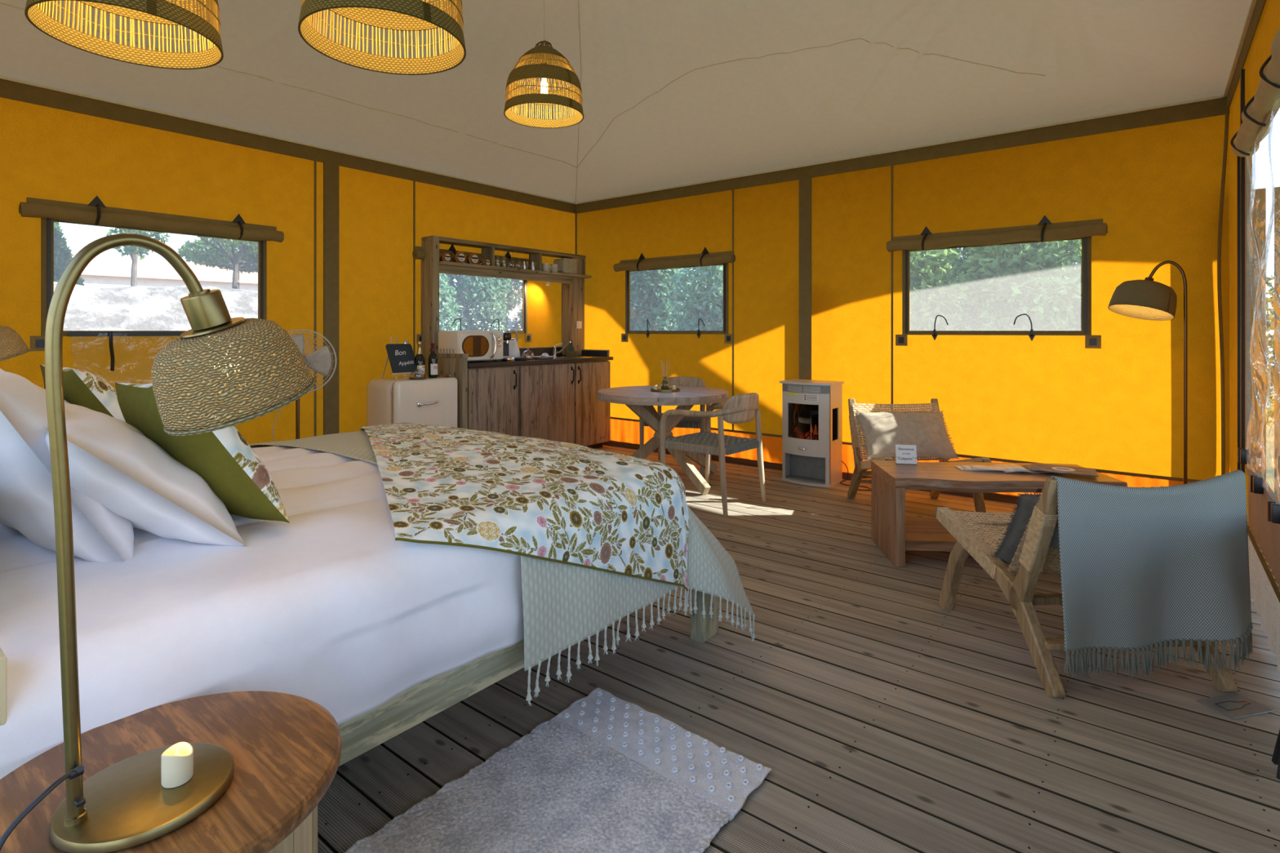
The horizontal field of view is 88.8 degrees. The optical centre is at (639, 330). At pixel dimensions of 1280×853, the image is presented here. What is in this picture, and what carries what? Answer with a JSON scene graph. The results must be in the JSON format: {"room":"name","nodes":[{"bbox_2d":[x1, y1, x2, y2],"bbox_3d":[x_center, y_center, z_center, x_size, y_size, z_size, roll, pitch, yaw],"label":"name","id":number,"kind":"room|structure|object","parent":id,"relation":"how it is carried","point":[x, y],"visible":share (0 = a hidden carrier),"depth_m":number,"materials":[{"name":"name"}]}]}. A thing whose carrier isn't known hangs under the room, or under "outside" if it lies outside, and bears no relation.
{"room":"tent interior","nodes":[
{"label":"tent interior","id":0,"kind":"room"},
{"bbox_2d":[0,75,577,444],"bbox_3d":[-2.588,-0.112,5.093,0.054,2.683,6.010,0,0,38],"label":"wall","id":1,"kind":"structure","parent":0,"point":[344,270],"depth_m":4.96,"materials":[{"name":"yellow fabric"}]},
{"bbox_2d":[18,195,284,371],"bbox_3d":[-3.127,-0.152,4.327,0.113,1.375,1.442,0,0,38],"label":"window","id":2,"kind":"structure","parent":1,"relation":"in","point":[94,213],"depth_m":4.11,"materials":[{"name":"black plastic"}]},
{"bbox_2d":[412,244,533,344],"bbox_3d":[-1.544,-0.347,6.342,0.114,0.935,1.456,0,0,38],"label":"window","id":3,"kind":"structure","parent":1,"relation":"in","point":[417,254],"depth_m":6.54,"materials":[{"name":"black plastic"}]},
{"bbox_2d":[519,346,607,357],"bbox_3d":[-1.141,0.231,6.486,0.530,0.095,1.870,0,0,38],"label":"backsplash","id":4,"kind":"structure","parent":1,"relation":"attached to","point":[536,351],"depth_m":7.06,"materials":[{"name":"stone"}]},
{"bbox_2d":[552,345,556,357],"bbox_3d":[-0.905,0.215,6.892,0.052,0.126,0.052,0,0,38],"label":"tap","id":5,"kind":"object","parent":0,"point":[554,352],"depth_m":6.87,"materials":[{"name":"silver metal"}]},
{"bbox_2d":[0,0,1251,203],"bbox_3d":[-0.403,-1.992,3.388,5.600,1.094,6.030,0,0,38],"label":"ceiling","id":6,"kind":"structure","parent":0,"point":[675,92],"depth_m":4.53,"materials":[{"name":"fabric"}]},
{"bbox_2d":[24,0,223,69],"bbox_3d":[-1.557,-1.395,2.000,0.476,1.000,0.476,0,0,38],"label":"pendant lamp","id":7,"kind":"object","parent":6,"relation":"hanging from","point":[196,15],"visible":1,"depth_m":2.10,"materials":[{"name":"beige wicker"}]},
{"bbox_2d":[297,0,466,75],"bbox_3d":[-0.778,-1.525,1.998,0.476,1.300,0.476,0,0,38],"label":"pendant lamp","id":8,"kind":"object","parent":6,"relation":"hanging from","point":[416,15],"visible":1,"depth_m":2.14,"materials":[{"name":"beige wicker"}]},
{"bbox_2d":[503,0,583,128],"bbox_3d":[-0.484,-1.710,3.300,0.400,1.250,0.400,0,0,-38],"label":"pendant lamp","id":9,"kind":"object","parent":6,"relation":"hanging from","point":[544,62],"visible":1,"depth_m":3.20,"materials":[{"name":"beige wicker"}]},
{"bbox_2d":[317,444,1279,852],"bbox_3d":[-0.420,1.329,3.325,5.810,0.162,6.310,0,0,38],"label":"floor","id":10,"kind":"structure","parent":0,"point":[884,718],"depth_m":2.11,"materials":[{"name":"brown wood"}]},
{"bbox_2d":[0,691,341,852],"bbox_3d":[-0.697,0.951,0.950,0.479,0.598,0.479,0,0,38],"label":"nightstand","id":11,"kind":"object","parent":10,"relation":"on","point":[285,749],"visible":0.72,"depth_m":0.98,"materials":[{"name":"brown wood"}]},
{"bbox_2d":[0,233,315,852],"bbox_3d":[-0.677,0.270,0.897,0.230,0.808,0.469,0,0,21],"label":"table lamp","id":12,"kind":"object","parent":11,"relation":"on","point":[125,805],"visible":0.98,"depth_m":0.91,"materials":[{"name":"gold metal"}]},
{"bbox_2d":[160,742,193,788],"bbox_3d":[-0.654,0.612,0.924,0.037,0.046,0.037,0,0,36],"label":"candle","id":13,"kind":"object","parent":12,"relation":"on","point":[177,761],"visible":1,"depth_m":0.91,"materials":[{"name":"beige wax"}]},
{"bbox_2d":[180,288,231,331],"bbox_3d":[-0.648,-0.031,0.976,0.052,0.064,0.064,0,0,33],"label":"socket","id":14,"kind":"object","parent":12,"relation":"attached to","point":[206,309],"depth_m":0.96,"materials":[{"name":"gold metal"}]},
{"bbox_2d":[180,316,244,338],"bbox_3d":[-0.643,-0.005,0.984,0.086,0.033,0.081,0,0,33],"label":"washer","id":15,"kind":"object","parent":12,"relation":"in","point":[202,327],"depth_m":0.96,"materials":[{"name":"gold metal"}]},
{"bbox_2d":[272,328,337,441],"bbox_3d":[-2.204,0.620,4.187,0.349,1.259,0.368,0,0,38],"label":"fan","id":16,"kind":"object","parent":10,"relation":"on","point":[319,361],"visible":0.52,"depth_m":4.18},
{"bbox_2d":[291,330,333,386],"bbox_3d":[-2.156,0.195,4.158,0.401,0.400,0.067,0,0,-24],"label":"grille","id":17,"kind":"object","parent":16,"relation":"attached to","point":[320,361],"depth_m":4.18,"materials":[{"name":"metal"}]},
{"bbox_2d":[290,332,334,391],"bbox_3d":[-2.143,0.195,4.129,0.401,0.400,0.067,0,0,-24],"label":"grille","id":18,"kind":"object","parent":16,"relation":"attached to","point":[320,361],"depth_m":4.18,"materials":[{"name":"metal"}]},
{"bbox_2d":[0,589,718,766],"bbox_3d":[-1.060,0.740,2.353,1.825,1.020,2.270,0,0,38],"label":"bed","id":19,"kind":"object","parent":10,"relation":"on","point":[425,700],"visible":0.12,"depth_m":1.63,"materials":[{"name":"brown wood"}]},
{"bbox_3d":[-1.159,0.748,2.297,1.680,0.315,1.820,0,0,38],"label":"mattress","id":20,"kind":"object","parent":19,"relation":"on","visible":0},
{"bbox_2d":[0,445,524,779],"bbox_3d":[-1.114,0.723,2.322,2.010,0.542,1.997,0,0,38],"label":"duvet","id":21,"kind":"object","parent":20,"relation":"on","point":[324,606],"visible":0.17,"depth_m":1.39,"materials":[{"name":"white fabric"}]},
{"bbox_2d":[0,368,133,562],"bbox_3d":[-1.433,0.285,1.510,0.696,0.486,0.325,0,0,32],"label":"pillow","id":22,"kind":"object","parent":21,"relation":"on","point":[100,535],"visible":0.54,"depth_m":1.32,"materials":[{"name":"fabric"}]},
{"bbox_2d":[40,364,125,422],"bbox_3d":[-1.768,0.295,2.152,0.439,0.365,0.267,0,0,38],"label":"cushion","id":23,"kind":"object","parent":21,"relation":"on","point":[82,388],"visible":0.36,"depth_m":1.98,"materials":[{"name":"green fabric"}]},
{"bbox_2d":[45,402,244,546],"bbox_3d":[-1.289,0.338,1.597,0.727,0.343,0.350,0,0,38],"label":"pillow","id":24,"kind":"object","parent":21,"relation":"on","point":[112,462],"visible":0.68,"depth_m":1.41,"materials":[{"name":"fabric"}]},
{"bbox_2d":[115,382,289,523],"bbox_3d":[-1.118,0.305,1.660,0.454,0.393,0.263,0,0,39],"label":"cushion","id":25,"kind":"object","parent":21,"relation":"on","point":[223,458],"visible":0.51,"depth_m":1.55,"materials":[{"name":"green fabric"}]},
{"bbox_2d":[248,430,755,706],"bbox_3d":[-0.711,0.821,2.814,2.196,0.749,1.147,0,0,38],"label":"throw","id":26,"kind":"object","parent":21,"relation":"on","point":[564,606],"visible":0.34,"depth_m":2.06,"materials":[{"name":"fabric"}]},
{"bbox_2d":[360,422,688,591],"bbox_3d":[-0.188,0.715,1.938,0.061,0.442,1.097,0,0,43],"label":"floral bedspread","id":27,"kind":"object","parent":21,"relation":"on","point":[566,503],"visible":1,"depth_m":2.10,"materials":[{"name":"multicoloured fabric"}]},
{"bbox_2d":[366,375,457,427],"bbox_3d":[-1.874,0.820,5.396,0.525,0.860,0.580,0,0,38],"label":"fridge","id":28,"kind":"object","parent":10,"relation":"on","point":[428,401],"visible":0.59,"depth_m":5.22,"materials":[{"name":"beige metal"}]},
{"bbox_2d":[382,337,418,379],"bbox_3d":[-1.980,0.220,5.314,0.269,0.340,0.240,0,0,38],"label":"easel","id":29,"kind":"object","parent":28,"relation":"on","point":[401,357],"visible":1,"depth_m":5.26,"materials":[{"name":"brown wood"}]},
{"bbox_2d":[408,366,426,379],"bbox_3d":[-1.788,0.337,5.259,0.136,0.101,0.136,0,0,38],"label":"glass cloche","id":30,"kind":"object","parent":28,"relation":"on","point":[411,377],"visible":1,"depth_m":5.23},
{"bbox_2d":[413,341,425,377],"bbox_3d":[-1.811,0.236,5.366,0.087,0.303,0.086,0,0,38],"label":"champagne bottle","id":31,"kind":"object","parent":28,"relation":"on","point":[420,361],"visible":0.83,"depth_m":5.34,"materials":[{"name":"green glass"}]},
{"bbox_2d":[427,342,437,377],"bbox_3d":[-1.718,0.244,5.420,0.077,0.287,0.076,0,0,38],"label":"wine bottle","id":32,"kind":"object","parent":28,"relation":"on","point":[433,357],"visible":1,"depth_m":5.39,"materials":[{"name":"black glass"}]},
{"bbox_2d":[421,235,591,375],"bbox_3d":[-1.252,0.205,6.576,0.235,2.090,2.005,0,0,38],"label":"shelf unit","id":33,"kind":"object","parent":10,"relation":"on","point":[572,284],"visible":0.84,"depth_m":6.31,"materials":[{"name":"brown wood"}]},
{"bbox_2d":[441,252,452,262],"bbox_3d":[-1.781,-0.662,5.929,0.133,0.090,0.092,0,0,38],"label":"jar","id":34,"kind":"object","parent":33,"relation":"on","point":[447,256],"visible":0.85,"depth_m":5.89,"materials":[{"name":"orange glass"}]},
{"bbox_2d":[451,251,466,262],"bbox_3d":[-1.688,-0.673,6.047,0.133,0.112,0.114,0,0,38],"label":"jar","id":35,"kind":"object","parent":33,"relation":"on","point":[461,257],"visible":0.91,"depth_m":6.01,"materials":[{"name":"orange glass"}]},
{"bbox_2d":[465,253,479,264],"bbox_3d":[-1.596,-0.673,6.165,0.133,0.112,0.114,0,0,38],"label":"jar","id":36,"kind":"object","parent":33,"relation":"on","point":[474,258],"visible":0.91,"depth_m":6.12,"materials":[{"name":"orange glass"}]},
{"bbox_2d":[542,262,551,271],"bbox_3d":[-0.974,-0.660,6.841,0.109,0.086,0.081,0,0,-23],"label":"mug","id":37,"kind":"object","parent":33,"relation":"on","point":[545,267],"visible":0.88,"depth_m":6.80,"materials":[{"name":"white"}]},
{"bbox_2d":[550,264,559,271],"bbox_3d":[-0.900,-0.660,6.936,0.109,0.086,0.081,0,0,-23],"label":"mug","id":38,"kind":"object","parent":33,"relation":"on","point":[553,267],"visible":0.93,"depth_m":6.90,"materials":[{"name":"white"}]},
{"bbox_2d":[553,257,577,274],"bbox_3d":[-0.824,-0.700,7.134,0.179,0.165,0.205,0,0,38],"label":"box","id":39,"kind":"object","parent":33,"relation":"on","point":[566,265],"visible":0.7,"depth_m":7.06,"materials":[{"name":"beige wood"}]},
{"bbox_2d":[576,320,582,328],"bbox_3d":[-0.673,-0.065,7.221,0.016,0.082,0.082,0,0,38],"label":"light switch","id":40,"kind":"object","parent":33,"relation":"attached to","point":[579,323],"visible":1,"depth_m":7.21,"materials":[{"name":"white plastic"}]},
{"bbox_2d":[435,352,610,448],"bbox_3d":[-1.123,0.723,6.419,0.622,1.055,1.914,0,0,38],"label":"base cabinet","id":41,"kind":"object","parent":10,"relation":"on","point":[553,402],"visible":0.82,"depth_m":6.15,"materials":[{"name":"brown wood"}]},
{"bbox_2d":[467,346,613,368],"bbox_3d":[-1.103,0.244,6.462,0.624,0.139,1.894,0,0,38],"label":"countertop","id":42,"kind":"structure","parent":41,"relation":"on","point":[587,355],"depth_m":6.75,"materials":[{"name":"brown wood"}]},
{"bbox_2d":[438,330,502,361],"bbox_3d":[-1.484,0.138,5.801,0.358,0.280,0.490,0,0,38],"label":"microwave","id":43,"kind":"object","parent":42,"relation":"on","point":[480,345],"visible":0.98,"depth_m":5.67,"materials":[{"name":"beige metal"}]},
{"bbox_2d":[491,329,514,360],"bbox_3d":[-1.272,0.136,6.029,0.250,0.284,0.095,0,0,38],"label":"coffee machine","id":44,"kind":"object","parent":42,"relation":"on","point":[507,336],"visible":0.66,"depth_m":5.98,"materials":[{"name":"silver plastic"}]},
{"bbox_2d":[500,357,514,360],"bbox_3d":[-1.220,0.260,5.989,0.120,0.030,0.085,0,0,38],"label":"drip tray","id":45,"kind":"object","parent":44,"relation":"on","point":[504,358],"depth_m":5.95,"materials":[{"name":"silver metal"}]},
{"bbox_2d":[508,329,519,357],"bbox_3d":[-1.240,0.135,6.303,0.176,0.286,0.176,0,0,38],"label":"kettle","id":46,"kind":"object","parent":42,"relation":"on","point":[513,349],"visible":0.53,"depth_m":6.25,"materials":[{"name":"white plastic"}]},
{"bbox_2d":[514,356,527,360],"bbox_3d":[-1.115,0.263,6.091,0.132,0.031,0.132,0,0,38],"label":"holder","id":47,"kind":"object","parent":42,"relation":"on","point":[516,358],"visible":0.93,"depth_m":6.04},
{"bbox_2d":[532,352,555,359],"bbox_3d":[-0.949,0.249,6.431,0.206,0.058,0.274,0,0,38],"label":"serving dish","id":48,"kind":"object","parent":42,"relation":"on","point":[544,356],"visible":0.99,"depth_m":6.38,"materials":[{"name":"white ceramic"}]},
{"bbox_2d":[552,340,571,357],"bbox_3d":[-0.828,0.191,6.951,0.246,0.174,0.060,0,0,-40],"label":"tap","id":49,"kind":"object","parent":42,"relation":"on","point":[554,352],"visible":0.91,"depth_m":6.91,"materials":[{"name":"silver metal"}]},
{"bbox_2d":[565,351,577,356],"bbox_3d":[-0.744,0.249,7.097,0.134,0.057,0.122,0,0,38],"label":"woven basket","id":50,"kind":"object","parent":42,"relation":"on","point":[568,353],"visible":0.98,"depth_m":7.04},
{"bbox_2d":[568,339,573,351],"bbox_3d":[-0.745,0.186,7.096,0.056,0.172,0.058,0,0,38],"label":"soap bottle","id":51,"kind":"object","parent":50,"relation":"in","point":[571,347],"visible":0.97,"depth_m":7.08,"materials":[{"name":"black plastic"}]},
{"bbox_2d":[555,355,591,357],"bbox_3d":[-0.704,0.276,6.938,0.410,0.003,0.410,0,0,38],"label":"sink","id":52,"kind":"object","parent":42,"relation":"in","point":[557,356],"depth_m":6.85,"materials":[{"name":"silver metal"}]},
{"bbox_2d":[344,687,771,852],"bbox_3d":[-0.218,1.239,1.627,0.680,0.021,1.104,0,0,38],"label":"rug","id":53,"kind":"object","parent":10,"relation":"on","point":[607,773],"visible":1,"depth_m":1.74,"materials":[{"name":"grey fabric"}]},
{"bbox_2d":[597,385,728,494],"bbox_3d":[0.193,0.874,5.419,1.114,0.747,1.114,0,0,38],"label":"round table","id":54,"kind":"object","parent":10,"relation":"on","point":[641,400],"visible":0.81,"depth_m":5.22,"materials":[{"name":"grey wood"}]},
{"bbox_2d":[650,387,679,391],"bbox_3d":[0.210,0.490,5.431,0.248,0.018,0.248,0,0,38],"label":"brass tray","id":55,"kind":"object","parent":54,"relation":"on","point":[659,389],"visible":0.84,"depth_m":5.34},
{"bbox_2d":[660,360,670,390],"bbox_3d":[0.211,0.370,5.434,0.073,0.252,0.084,0,0,16],"label":"reed diffuser","id":56,"kind":"object","parent":55,"relation":"on","point":[664,384],"visible":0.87,"depth_m":5.41,"materials":[{"name":"green glass"}]},
{"bbox_2d":[661,376,668,390],"bbox_3d":[0.206,0.440,5.434,0.064,0.112,0.064,0,0,38],"label":"bottle","id":57,"kind":"object","parent":56,"relation":"on","point":[664,384],"depth_m":5.41,"materials":[{"name":"green glass"}]},
{"bbox_2d":[639,376,711,475],"bbox_3d":[0.353,0.846,6.009,0.603,0.810,0.592,0,0,16],"label":"dining chair","id":58,"kind":"object","parent":10,"relation":"on","point":[689,422],"visible":0.2,"depth_m":5.90,"materials":[{"name":"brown wood"}]},
{"bbox_2d":[659,392,766,516],"bbox_3d":[0.545,0.846,4.766,0.592,0.810,0.603,0,0,42],"label":"dining chair","id":59,"kind":"object","parent":10,"relation":"on","point":[739,408],"visible":0.98,"depth_m":4.62,"materials":[{"name":"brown wood"}]},
{"bbox_2d":[779,378,871,490],"bbox_3d":[1.523,0.835,5.324,0.732,0.830,0.347,0,0,38],"label":"electric stove","id":60,"kind":"object","parent":10,"relation":"on","point":[812,409],"visible":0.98,"depth_m":5.33,"materials":[{"name":"beige paint"}]},
{"bbox_2d":[847,398,991,519],"bbox_3d":[1.885,0.883,4.507,0.667,0.756,0.809,0,0,0],"label":"lounge chair","id":61,"kind":"object","parent":10,"relation":"on","point":[862,467],"visible":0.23,"depth_m":4.77,"materials":[{"name":"brown wood"}]},
{"bbox_2d":[855,409,959,460],"bbox_3d":[1.910,0.745,4.688,0.658,0.323,0.282,0,0,0],"label":"cushion","id":62,"kind":"object","parent":61,"relation":"on","point":[882,431],"visible":0.94,"depth_m":4.62,"materials":[{"name":"grey fabric"}]},
{"bbox_2d":[871,460,1127,567],"bbox_3d":[1.944,1.015,3.622,1.160,0.470,0.528,0,0,5],"label":"coffee table","id":63,"kind":"object","parent":10,"relation":"on","point":[893,533],"visible":0.61,"depth_m":3.51,"materials":[{"name":"brown wood"}]},
{"bbox_2d":[894,444,916,464],"bbox_3d":[1.562,0.725,3.843,0.115,0.111,0.066,0,0,10],"label":"welcome sign","id":64,"kind":"object","parent":63,"relation":"on","point":[904,454],"visible":1,"depth_m":3.82,"materials":[{"name":"white paper"}]},
{"bbox_2d":[905,517,1005,551],"bbox_3d":[1.945,1.137,3.635,1.060,0.055,0.444,0,0,5],"label":"shelf","id":65,"kind":"object","parent":63,"relation":"attached to","point":[922,534],"depth_m":3.53,"materials":[{"name":"brown wood"}]},
{"bbox_2d":[954,466,998,471],"bbox_3d":[1.899,0.777,3.689,0.200,0.004,0.100,0,0,5],"label":"brochure","id":66,"kind":"object","parent":63,"relation":"on","point":[961,468],"visible":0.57,"depth_m":3.65,"materials":[{"name":"white paper"}]},
{"bbox_2d":[960,465,1003,471],"bbox_3d":[1.928,0.772,3.677,0.200,0.004,0.100,0,0,12],"label":"brochure","id":67,"kind":"object","parent":66,"relation":"on","point":[966,467],"visible":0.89,"depth_m":3.66,"materials":[{"name":"white paper"}]},
{"bbox_2d":[969,464,1013,471],"bbox_3d":[1.966,0.767,3.653,0.200,0.004,0.100,0,0,18],"label":"brochure","id":68,"kind":"object","parent":67,"relation":"on","point":[976,467],"visible":1,"depth_m":3.63,"materials":[{"name":"white paper"}]},
{"bbox_2d":[992,463,1066,475],"bbox_3d":[2.167,0.771,3.646,0.300,0.011,0.210,0,0,11],"label":"open magazine","id":69,"kind":"object","parent":63,"relation":"on","point":[1026,468],"visible":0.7,"depth_m":3.65,"materials":[{"name":"paper"}]},
{"bbox_2d":[1031,462,1098,476],"bbox_3d":[2.316,0.759,3.573,0.300,0.007,0.210,0,0,31],"label":"magazine","id":70,"kind":"object","parent":69,"relation":"on","point":[1034,467],"visible":1,"depth_m":3.56,"materials":[{"name":"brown paper"}]},
{"bbox_2d":[933,475,1238,697],"bbox_3d":[1.707,0.883,2.628,0.667,0.756,0.809,0,0,-3],"label":"lounge chair","id":71,"kind":"object","parent":10,"relation":"on","point":[1034,560],"visible":0.38,"depth_m":2.39,"materials":[{"name":"brown wood"}]},
{"bbox_2d":[991,491,1059,564],"bbox_3d":[1.680,0.771,2.538,0.578,0.365,0.231,0,0,-4],"label":"cushion","id":72,"kind":"object","parent":71,"relation":"on","point":[1006,551],"visible":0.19,"depth_m":2.49,"materials":[{"name":"fabric"}]},
{"bbox_2d":[1048,470,1253,679],"bbox_3d":[1.754,0.838,2.272,0.682,0.704,0.214,0,0,-3],"label":"blanket","id":73,"kind":"object","parent":71,"relation":"on","point":[1141,568],"visible":0.97,"depth_m":2.22,"materials":[{"name":"fabric"}]},
{"bbox_2d":[1107,260,1187,484],"bbox_3d":[3.109,0.414,3.907,0.503,1.671,0.339,0,0,38],"label":"floor lamp","id":74,"kind":"object","parent":10,"relation":"on","point":[1153,300],"visible":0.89,"depth_m":3.86,"materials":[{"name":"brown metal"}]},
{"bbox_2d":[1197,693,1274,719],"bbox_3d":[1.979,1.245,2.171,0.180,0.006,0.110,0,0,-14],"label":"metal plate","id":75,"kind":"object","parent":10,"relation":"on","point":[1234,705],"visible":1,"depth_m":2.17,"materials":[{"name":"grey metal"}]},
{"bbox_2d":[1214,701,1250,711],"bbox_3d":[1.977,1.244,2.170,0.116,0.002,0.042,0,0,-14],"label":"bottle","id":76,"kind":"object","parent":75,"relation":"on","point":[1219,705],"depth_m":2.16,"materials":[{"name":"plastic"}]},
{"bbox_2d":[1271,728,1279,779],"bbox_3d":[1.820,1.115,1.812,0.089,0.249,0.102,0,0,38],"label":"camera tripod","id":77,"kind":"object","parent":10,"relation":"on","point":[1275,760],"visible":1,"depth_m":1.85,"materials":[{"name":"black plastic"}]},
{"bbox_3d":[-2.530,0.951,2.446,0.479,0.598,0.479,0,0,38],"label":"nightstand","id":78,"kind":"object","parent":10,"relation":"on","visible":0},
{"bbox_2d":[0,325,30,360],"bbox_3d":[-2.546,0.270,2.390,0.230,0.808,0.469,0,0,28],"label":"table lamp","id":79,"kind":"object","parent":78,"relation":"on","point":[11,344],"visible":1,"depth_m":2.48,"materials":[{"name":"beige wicker"}]},
{"bbox_2d":[575,95,1229,495],"bbox_3d":[1.444,-0.112,5.737,5.560,2.683,0.075,0,0,38],"label":"wall","id":80,"kind":"structure","parent":0,"point":[815,285],"depth_m":4.90,"materials":[{"name":"yellow fabric"}]},
{"bbox_2d":[613,247,735,343],"bbox_3d":[0.309,-0.347,6.564,1.455,0.935,0.114,0,0,38],"label":"window","id":81,"kind":"structure","parent":80,"relation":"in","point":[722,258],"depth_m":6.50,"materials":[{"name":"black plastic"}]},
{"bbox_2d":[602,440,1019,503],"bbox_3d":[1.438,1.222,5.731,5.560,0.055,0.030,0,0,38],"label":"baseboard","id":82,"kind":"structure","parent":80,"relation":"attached to","point":[1011,499],"depth_m":5.89,"materials":[{"name":"wood"}]},
{"bbox_2d":[886,215,1107,348],"bbox_3d":[2.554,-0.347,4.801,1.437,0.935,0.114,0,0,38],"label":"window","id":83,"kind":"structure","parent":80,"relation":"in","point":[1046,230],"depth_m":4.70,"materials":[{"name":"black plastic"}]},
{"bbox_2d":[1223,0,1279,673],"bbox_3d":[1.770,-0.112,1.668,0.042,2.683,6.010,0,0,38],"label":"wall","id":84,"kind":"structure","parent":0,"point":[1262,23],"depth_m":3.14,"materials":[{"name":"yellow fabric"}]},
{"bbox_2d":[1230,28,1279,524],"bbox_3d":[1.485,-0.147,1.336,0.118,1.654,4.644,0,0,38],"label":"window","id":85,"kind":"structure","parent":84,"relation":"in","point":[1257,114],"depth_m":2.81,"materials":[{"name":"black plastic"}]},
{"bbox_2d":[1247,186,1279,526],"bbox_3d":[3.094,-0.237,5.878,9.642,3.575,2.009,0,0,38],"label":"window pane","id":86,"kind":"structure","parent":0,"point":[1259,195],"depth_m":4.09,"materials":[{"name":"glass"}]},
{"bbox_2d":[1247,187,1266,526],"bbox_3d":[3.836,0.329,4.146,0.198,2.442,0.006,0,0,38],"label":"curtain","id":87,"kind":"object","parent":86,"relation":"hanging from","point":[1259,195],"depth_m":4.10,"materials":[{"name":"fabric"}]},
{"bbox_2d":[1274,186,1279,499],"bbox_3d":[3.961,0.329,4.048,0.042,2.442,0.006,0,0,38],"label":"curtain","id":88,"kind":"object","parent":86,"relation":"hanging from","point":[1277,189],"depth_m":4.05,"materials":[{"name":"fabric"}]},
{"label":"outside","id":89,"kind":"structure","parent":0,"visible":0},
{"bbox_2d":[53,281,1274,492],"bbox_3d":[-2.808,0.465,8.565,75.000,2.438,60.000,0,0,38],"label":"ground","id":90,"kind":"structure","parent":89,"point":[89,308],"depth_m":9.09,"materials":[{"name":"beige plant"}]},
{"bbox_2d":[53,222,85,285],"bbox_3d":[-11.945,-1.480,13.130,1.221,2.282,1.240,0,0,38],"label":"conifer","id":91,"kind":"object","parent":90,"relation":"on","point":[63,255],"visible":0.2,"depth_m":13.11,"materials":[{"name":"green plant"}]},
{"bbox_2d":[100,226,170,286],"bbox_3d":[-10.140,-1.741,13.118,1.189,2.746,1.324,0,0,21],"label":"tree","id":92,"kind":"object","parent":90,"relation":"on","point":[134,251],"visible":0.24,"depth_m":12.96,"materials":[{"name":"green plant"}]},
{"bbox_2d":[71,253,257,291],"bbox_3d":[-18.954,-1.250,24.433,4.600,3.000,8.600,0,0,38],"label":"house","id":93,"kind":"structure","parent":90,"relation":"on","point":[103,271],"depth_m":23.62,"materials":[{"name":"ceramic"}]},
{"bbox_2d":[176,235,257,288],"bbox_3d":[-9.231,-1.877,15.514,4.805,3.048,4.283,0,0,-4],"label":"broad tree","id":94,"kind":"object","parent":90,"relation":"on","point":[213,245],"visible":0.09,"depth_m":15.94,"materials":[{"name":"green plant"}]},
{"bbox_2d":[189,240,257,273],"bbox_3d":[-9.886,-1.848,17.968,4.116,2.935,4.228,0,0,38],"label":"tree","id":95,"kind":"object","parent":90,"relation":"on","point":[246,256],"visible":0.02,"depth_m":17.34,"materials":[{"name":"green plant"}]},
{"bbox_2d":[439,273,468,330],"bbox_3d":[-3.708,-0.533,11.024,1.546,2.436,1.771,0,0,30],"label":"shrub","id":96,"kind":"object","parent":90,"relation":"on","point":[451,307],"visible":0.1,"depth_m":11.01,"materials":[{"name":"green plant"}]},
{"bbox_2d":[439,302,522,330],"bbox_3d":[-2.651,0.054,10.303,0.910,0.972,4.133,0,0,38],"label":"wildflowers","id":97,"kind":"object","parent":90,"relation":"on","point":[442,303],"visible":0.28,"depth_m":10.58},
{"bbox_2d":[442,273,522,330],"bbox_3d":[-2.830,-0.565,12.089,1.465,2.504,1.616,0,0,38],"label":"tree","id":98,"kind":"object","parent":90,"relation":"on","point":[488,293],"visible":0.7,"depth_m":11.64,"materials":[{"name":"green plant"}]},
{"bbox_2d":[509,308,522,330],"bbox_3d":[-1.710,-0.593,13.016,1.540,3.006,2.020,0,0,-31],"label":"shrub","id":99,"kind":"object","parent":90,"relation":"on","point":[515,325],"visible":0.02,"depth_m":13.03,"materials":[{"name":"green plant"}]},
{"bbox_2d":[630,267,696,330],"bbox_3d":[0.255,-0.598,13.762,2.308,4.151,1.742,0,0,24],"label":"tree","id":100,"kind":"object","parent":90,"relation":"on","point":[653,286],"visible":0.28,"depth_m":13.26,"materials":[{"name":"green plant"}]},
{"bbox_2d":[666,265,723,330],"bbox_3d":[1.441,0.166,11.865,2.388,3.426,1.754,0,0,-21],"label":"tree","id":101,"kind":"object","parent":90,"relation":"on","point":[713,295],"visible":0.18,"depth_m":11.53,"materials":[{"name":"green plant"}]},
{"bbox_2d":[910,248,968,330],"bbox_3d":[3.962,0.020,9.895,1.768,3.757,2.116,0,0,-42],"label":"tree","id":102,"kind":"object","parent":90,"relation":"on","point":[934,289],"visible":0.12,"depth_m":9.09,"materials":[{"name":"green plant"}]},
{"bbox_2d":[943,247,984,330],"bbox_3d":[6.213,-0.191,11.721,1.858,4.256,2.546,0,0,-11],"label":"tree","id":103,"kind":"object","parent":90,"relation":"on","point":[970,317],"visible":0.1,"depth_m":11.59,"materials":[{"name":"green plant"}]},
{"bbox_2d":[964,239,1081,330],"bbox_3d":[5.585,-0.021,9.226,1.822,3.813,1.663,0,0,38],"label":"tree","id":104,"kind":"object","parent":90,"relation":"on","point":[1006,282],"visible":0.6,"depth_m":8.92,"materials":[{"name":"green plant"}]},
{"bbox_2d":[1028,253,1081,330],"bbox_3d":[6.255,0.117,8.167,2.200,3.561,1.876,0,0,-27],"label":"tree","id":105,"kind":"object","parent":90,"relation":"on","point":[1075,277],"visible":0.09,"depth_m":8.28,"materials":[{"name":"green plant"}]},
{"bbox_2d":[1266,275,1274,427],"bbox_3d":[8.639,-0.421,10.000,2.872,4.669,2.707,0,0,38],"label":"tree","id":106,"kind":"object","parent":90,"relation":"on","point":[1269,320],"visible":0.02,"depth_m":9.54,"materials":[{"name":"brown plant"}]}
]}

